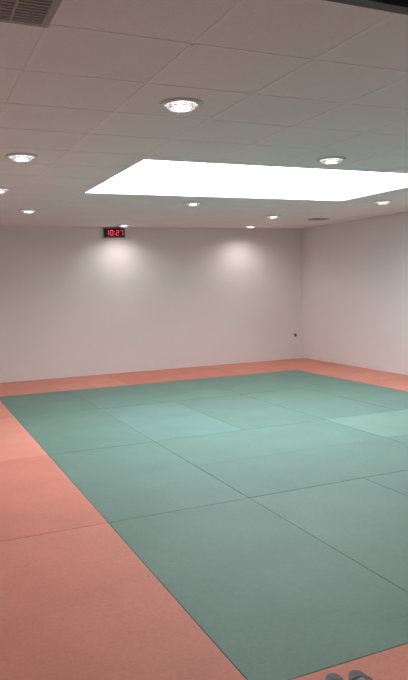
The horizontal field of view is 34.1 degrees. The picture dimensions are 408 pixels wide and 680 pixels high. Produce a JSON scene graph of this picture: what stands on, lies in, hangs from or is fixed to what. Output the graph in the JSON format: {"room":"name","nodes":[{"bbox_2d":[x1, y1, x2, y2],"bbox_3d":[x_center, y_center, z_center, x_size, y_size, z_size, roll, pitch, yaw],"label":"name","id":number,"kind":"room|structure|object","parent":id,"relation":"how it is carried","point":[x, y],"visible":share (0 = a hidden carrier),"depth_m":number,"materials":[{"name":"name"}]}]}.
{"room":"exercise studio","nodes":[
{"label":"exercise studio","id":0,"kind":"room"},
{"bbox_2d":[0,226,302,382],"bbox_3d":[-1.814,-0.963,11.701,8.200,3.220,0.150,-4,5,-24],"label":"wall","id":1,"kind":"structure","parent":0,"point":[75,301],"depth_m":11.96,"materials":[{"name":"paint"}]},
{"bbox_2d":[104,228,124,237],"bbox_3d":[-1.569,-1.873,11.635,0.370,0.155,0.054,-4,5,-24],"label":"wall clock","id":2,"kind":"object","parent":1,"relation":"attached to","point":[108,232],"visible":1,"depth_m":11.62,"materials":[{"name":"black plastic"}]},
{"bbox_2d":[0,0,407,228],"bbox_3d":[0.721,-1.581,5.914,8.200,0.030,12.380,-4,5,-24],"label":"ceiling","id":3,"kind":"structure","parent":0,"point":[309,29],"depth_m":3.84,"materials":[{"name":"tile"}]},
{"bbox_2d":[0,187,10,192],"bbox_3d":[-2.133,-1.602,6.904,0.250,0.134,0.250,-4,5,-24],"label":"recessed light","id":4,"kind":"object","parent":3,"relation":"in","point":[2,189],"visible":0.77,"depth_m":6.86,"materials":[{"name":"white plastic"}]},
{"bbox_2d":[5,153,37,161],"bbox_3d":[-1.439,-1.483,5.236,0.250,0.134,0.250,-4,5,-24],"label":"recessed light","id":5,"kind":"object","parent":3,"relation":"in","point":[21,157],"visible":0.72,"depth_m":5.18,"materials":[{"name":"white plastic"}]},
{"bbox_2d":[18,209,37,212],"bbox_3d":[-2.331,-1.755,8.804,0.250,0.134,0.250,-4,5,-24],"label":"recessed light","id":6,"kind":"object","parent":3,"relation":"in","point":[20,210],"visible":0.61,"depth_m":8.74,"materials":[{"name":"white plastic"}]},
{"bbox_2d":[0,0,61,27],"bbox_3d":[-0.772,-1.212,2.262,0.590,0.012,0.585,-4,5,-24],"label":"ceiling air vent","id":7,"kind":"object","parent":3,"relation":"in","point":[38,13],"depth_m":2.49,"materials":[{"name":"white metal"}]},
{"bbox_2d":[117,224,130,226],"bbox_3d":[-1.354,-1.986,11.259,0.250,0.134,0.250,-4,5,-24],"label":"recessed light","id":8,"kind":"object","parent":3,"relation":"in","point":[120,225],"visible":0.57,"depth_m":11.20,"materials":[{"name":"white plastic"}]},
{"bbox_2d":[160,97,202,111],"bbox_3d":[-0.132,-1.404,3.851,0.250,0.134,0.250,-4,5,-24],"label":"recessed light","id":9,"kind":"object","parent":3,"relation":"in","point":[182,104],"visible":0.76,"depth_m":3.80,"materials":[{"name":"white plastic"}]},
{"bbox_2d":[183,202,201,205],"bbox_3d":[-0.145,-1.792,8.520,0.250,0.134,0.250,-4,5,-24],"label":"recessed light","id":10,"kind":"object","parent":3,"relation":"in","point":[185,203],"visible":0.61,"depth_m":8.46,"materials":[{"name":"white plastic"}]},
{"bbox_2d":[0,0,407,228],"bbox_3d":[0.721,-1.565,5.915,8.200,0.002,12.380,-4,5,-24],"label":"ceiling grid","id":11,"kind":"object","parent":3,"relation":"attached to","point":[46,30],"depth_m":4.14,"materials":[{"name":"white metal"}]},
{"bbox_2d":[91,175,407,198],"bbox_3d":[0.659,-1.752,7.149,3.510,0.110,2.080,-4,5,-24],"label":"trim","id":12,"kind":"structure","parent":3,"relation":"attached to","point":[402,180],"depth_m":8.04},
{"bbox_2d":[107,160,407,189],"bbox_3d":[0.657,-1.822,7.143,3.550,0.030,2.120,-4,5,-24],"label":"skylight","id":13,"kind":"object","parent":12,"relation":"attached to","point":[147,171],"visible":0.41,"depth_m":7.41,"materials":[{"name":"white glass"}]},
{"bbox_2d":[244,225,256,227],"bbox_3d":[0.855,-2.125,12.187,0.250,0.134,0.250,-4,5,-24],"label":"recessed light","id":14,"kind":"object","parent":3,"relation":"in","point":[247,226],"visible":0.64,"depth_m":12.12,"materials":[{"name":"white plastic"}]},
{"bbox_2d":[265,215,280,217],"bbox_3d":[1.086,-1.987,10.455,0.250,0.134,0.250,-4,5,-24],"label":"recessed light","id":15,"kind":"object","parent":3,"relation":"in","point":[268,216],"visible":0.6,"depth_m":10.39,"materials":[{"name":"white plastic"}]},
{"bbox_2d":[308,218,328,219],"bbox_3d":[1.923,-2.029,11.180,0.280,0.012,0.200,-4,5,-24],"label":"ceiling air vent","id":16,"kind":"object","parent":3,"relation":"in","point":[313,218],"depth_m":11.14,"materials":[{"name":"white metal"}]},
{"bbox_2d":[317,156,345,163],"bbox_3d":[1.097,-1.595,5.731,0.250,0.134,0.250,-4,5,-24],"label":"recessed light","id":17,"kind":"object","parent":3,"relation":"in","point":[330,159],"visible":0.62,"depth_m":5.67,"materials":[{"name":"white plastic"}]},
{"bbox_2d":[325,0,407,14],"bbox_3d":[2.031,-1.336,3.004,8.200,0.041,0.280,-4,5,-24],"label":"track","id":18,"kind":"object","parent":3,"relation":"attached to","point":[395,6],"visible":1,"depth_m":2.46,"materials":[{"name":"metal"}]},
{"bbox_2d":[373,200,392,203],"bbox_3d":[2.400,-1.896,8.920,0.250,0.134,0.250,-4,5,-24],"label":"recessed light","id":19,"kind":"object","parent":3,"relation":"in","point":[378,201],"visible":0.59,"depth_m":8.85,"materials":[{"name":"white plastic"}]},
{"bbox_2d":[301,212,407,374],"bbox_3d":[4.557,-0.807,7.693,0.150,3.220,12.680,-4,5,-24],"label":"wall","id":20,"kind":"structure","parent":0,"point":[355,272],"depth_m":11.66,"materials":[{"name":"paint"}]},
{"bbox_3d":[0.795,1.093,6.136,8.500,0.100,12.680,-4,5,-24],"label":"floor","id":21,"kind":"structure","parent":0,"visible":0},
{"bbox_2d":[0,401,14,418],"bbox_3d":[-3.090,0.928,8.586,1.018,0.040,1.758,-4,5,-24],"label":"mat","id":22,"kind":"object","parent":21,"relation":"on","point":[5,413],"visible":0.6,"depth_m":8.29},
{"bbox_2d":[0,418,47,460],"bbox_3d":[-2.317,1.049,6.866,1.018,0.040,2.018,-4,5,-24],"label":"mat","id":23,"kind":"object","parent":21,"relation":"on","point":[16,442],"visible":0.76,"depth_m":6.66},
{"bbox_2d":[0,391,98,417],"bbox_3d":[-2.151,0.867,9.004,1.038,0.039,1.758,-4,5,-24],"label":"mat","id":24,"kind":"object","parent":21,"relation":"on","point":[36,404],"visible":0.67,"depth_m":8.89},
{"bbox_2d":[0,455,107,541],"bbox_3d":[-1.497,1.178,5.041,1.018,0.041,1.988,-4,5,-24],"label":"mat","id":25,"kind":"object","parent":21,"relation":"on","point":[37,497],"visible":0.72,"depth_m":4.79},
{"bbox_2d":[0,374,128,396],"bbox_3d":[-2.375,0.734,10.671,1.998,0.040,1.473,-4,5,-24],"label":"mat","id":26,"kind":"object","parent":21,"relation":"on","point":[93,381],"visible":0.78,"depth_m":10.61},
{"bbox_2d":[16,409,153,454],"bbox_3d":[-1.378,0.988,7.284,1.038,0.040,2.018,-4,5,-24],"label":"mat","id":27,"kind":"object","parent":21,"relation":"on","point":[67,432],"visible":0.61,"depth_m":7.10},
{"bbox_2d":[0,523,245,679],"bbox_3d":[-0.679,1.307,3.220,1.018,0.040,2.008,-4,5,-24],"label":"mat","id":28,"kind":"object","parent":21,"relation":"on","point":[78,603],"visible":1,"depth_m":3.08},
{"bbox_2d":[69,379,211,398],"bbox_3d":[-0.940,0.748,10.023,2.008,0.040,0.878,-4,5,-24],"label":"mat","id":29,"kind":"object","parent":21,"relation":"on","point":[180,384],"visible":0.64,"depth_m":9.98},
{"bbox_2d":[49,442,247,522],"bbox_3d":[-0.558,1.118,5.459,1.038,0.039,1.988,-4,5,-24],"label":"mat","id":30,"kind":"object","parent":21,"relation":"on","point":[125,482],"visible":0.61,"depth_m":5.23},
{"bbox_2d":[84,386,239,408],"bbox_3d":[-0.580,0.804,9.222,2.008,0.040,0.878,-4,5,-24],"label":"mat","id":31,"kind":"object","parent":21,"relation":"on","point":[203,392],"visible":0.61,"depth_m":9.18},
{"bbox_2d":[100,402,242,441],"bbox_3d":[-0.447,0.928,7.698,0.998,0.040,2.018,-4,5,-24],"label":"mat","id":32,"kind":"object","parent":21,"relation":"on","point":[165,420],"visible":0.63,"depth_m":7.53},
{"bbox_2d":[104,366,243,384],"bbox_3d":[-0.541,0.615,11.487,2.018,0.041,1.473,-4,5,-24],"label":"mat","id":33,"kind":"object","parent":21,"relation":"on","point":[153,376],"visible":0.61,"depth_m":11.41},
{"bbox_2d":[192,374,300,393],"bbox_3d":[0.617,0.687,10.236,1.008,0.040,1.758,-4,5,-24],"label":"mat","id":34,"kind":"object","parent":21,"relation":"on","point":[240,384],"visible":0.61,"depth_m":10.13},
{"bbox_2d":[174,394,323,429],"bbox_3d":[0.469,0.869,8.105,1.008,0.039,2.018,-4,5,-24],"label":"mat","id":35,"kind":"object","parent":21,"relation":"on","point":[243,412],"visible":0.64,"depth_m":7.94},
{"bbox_2d":[109,498,407,679],"bbox_3d":[0.261,1.246,3.638,1.038,0.040,2.008,-4,5,-24],"label":"mat","id":36,"kind":"object","parent":21,"relation":"on","point":[279,602],"visible":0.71,"depth_m":3.33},
{"bbox_2d":[155,420,383,465],"bbox_3d":[0.637,0.996,6.514,2.008,0.040,1.028,-4,5,-24],"label":"mat","id":37,"kind":"object","parent":21,"relation":"on","point":[258,442],"visible":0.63,"depth_m":6.45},
{"bbox_2d":[211,358,344,374],"bbox_3d":[1.340,0.493,12.323,2.103,0.041,1.473,-4,5,-24],"label":"mat","id":38,"kind":"object","parent":21,"relation":"on","point":[299,363],"visible":0.66,"depth_m":12.25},
{"bbox_2d":[247,370,355,387],"bbox_3d":[1.534,0.628,10.643,0.998,0.040,1.758,-4,5,-24],"label":"mat","id":39,"kind":"object","parent":21,"relation":"on","point":[298,378],"visible":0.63,"depth_m":10.55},
{"bbox_2d":[196,438,407,497],"bbox_3d":[1.044,1.060,5.609,2.008,0.040,0.958,-4,5,-24],"label":"mat","id":40,"kind":"object","parent":21,"relation":"on","point":[283,472],"visible":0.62,"depth_m":5.51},
{"bbox_2d":[241,388,395,419],"bbox_3d":[1.390,0.809,8.515,1.008,0.040,2.018,-4,5,-24],"label":"mat","id":41,"kind":"object","parent":21,"relation":"on","point":[321,405],"visible":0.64,"depth_m":8.36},
{"bbox_2d":[250,478,407,592],"bbox_3d":[1.191,1.186,4.052,0.998,0.039,2.008,-4,5,-24],"label":"mat","id":42,"kind":"object","parent":21,"relation":"on","point":[365,521],"visible":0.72,"depth_m":4.29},
{"bbox_2d":[292,644,407,679],"bbox_3d":[1.318,1.315,2.454,1.998,0.040,1.018,-4,5,-24],"label":"mat","id":43,"kind":"object","parent":21,"relation":"on","point":[391,664],"visible":1,"depth_m":2.64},
{"bbox_2d":[325,673,343,679],"bbox_3d":[0.502,1.294,2.449,0.095,0.044,0.256,-2,5,-7],"label":"sandal","id":44,"kind":"object","parent":43,"relation":"on","point":[332,676],"visible":1,"depth_m":2.54,"materials":[{"name":"black plastic"}]},
{"bbox_2d":[348,670,372,679],"bbox_3d":[0.604,1.290,2.466,0.095,0.044,0.256,-2,5,-7],"label":"sandal","id":45,"kind":"object","parent":43,"relation":"on","point":[353,674],"visible":1,"depth_m":2.55,"materials":[{"name":"black plastic"}]},
{"bbox_2d":[300,365,407,381],"bbox_3d":[2.476,0.567,11.062,1.063,0.040,1.758,-4,5,-24],"label":"mat","id":46,"kind":"object","parent":21,"relation":"on","point":[358,374],"visible":0.69,"depth_m":10.97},
{"bbox_2d":[305,382,407,409],"bbox_3d":[2.307,0.749,8.923,0.998,0.041,2.018,-4,5,-24],"label":"mat","id":47,"kind":"object","parent":21,"relation":"on","point":[395,399],"visible":0.72,"depth_m":8.99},
{"bbox_2d":[326,409,407,437],"bbox_3d":[2.470,0.877,7.330,2.008,0.040,1.028,-4,5,-24],"label":"mat","id":48,"kind":"object","parent":21,"relation":"on","point":[388,424],"visible":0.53,"depth_m":7.15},
{"bbox_2d":[362,377,407,390],"bbox_3d":[3.249,0.688,9.342,1.063,0.040,2.018,-4,5,-24],"label":"mat","id":49,"kind":"object","parent":21,"relation":"on","point":[396,383],"visible":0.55,"depth_m":9.85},
{"bbox_2d":[364,470,407,495],"bbox_3d":[2.107,1.126,4.460,1.008,0.040,2.008,-4,5,-24],"label":"mat","id":50,"kind":"object","parent":21,"relation":"on","point":[396,481],"visible":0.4,"depth_m":5.07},
{"bbox_2d":[388,435,407,444],"bbox_3d":[2.877,0.941,6.424,2.008,0.040,0.958,-4,5,-24],"label":"mat","id":51,"kind":"object","parent":21,"relation":"on","point":[403,439],"visible":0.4,"depth_m":6.40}
]}

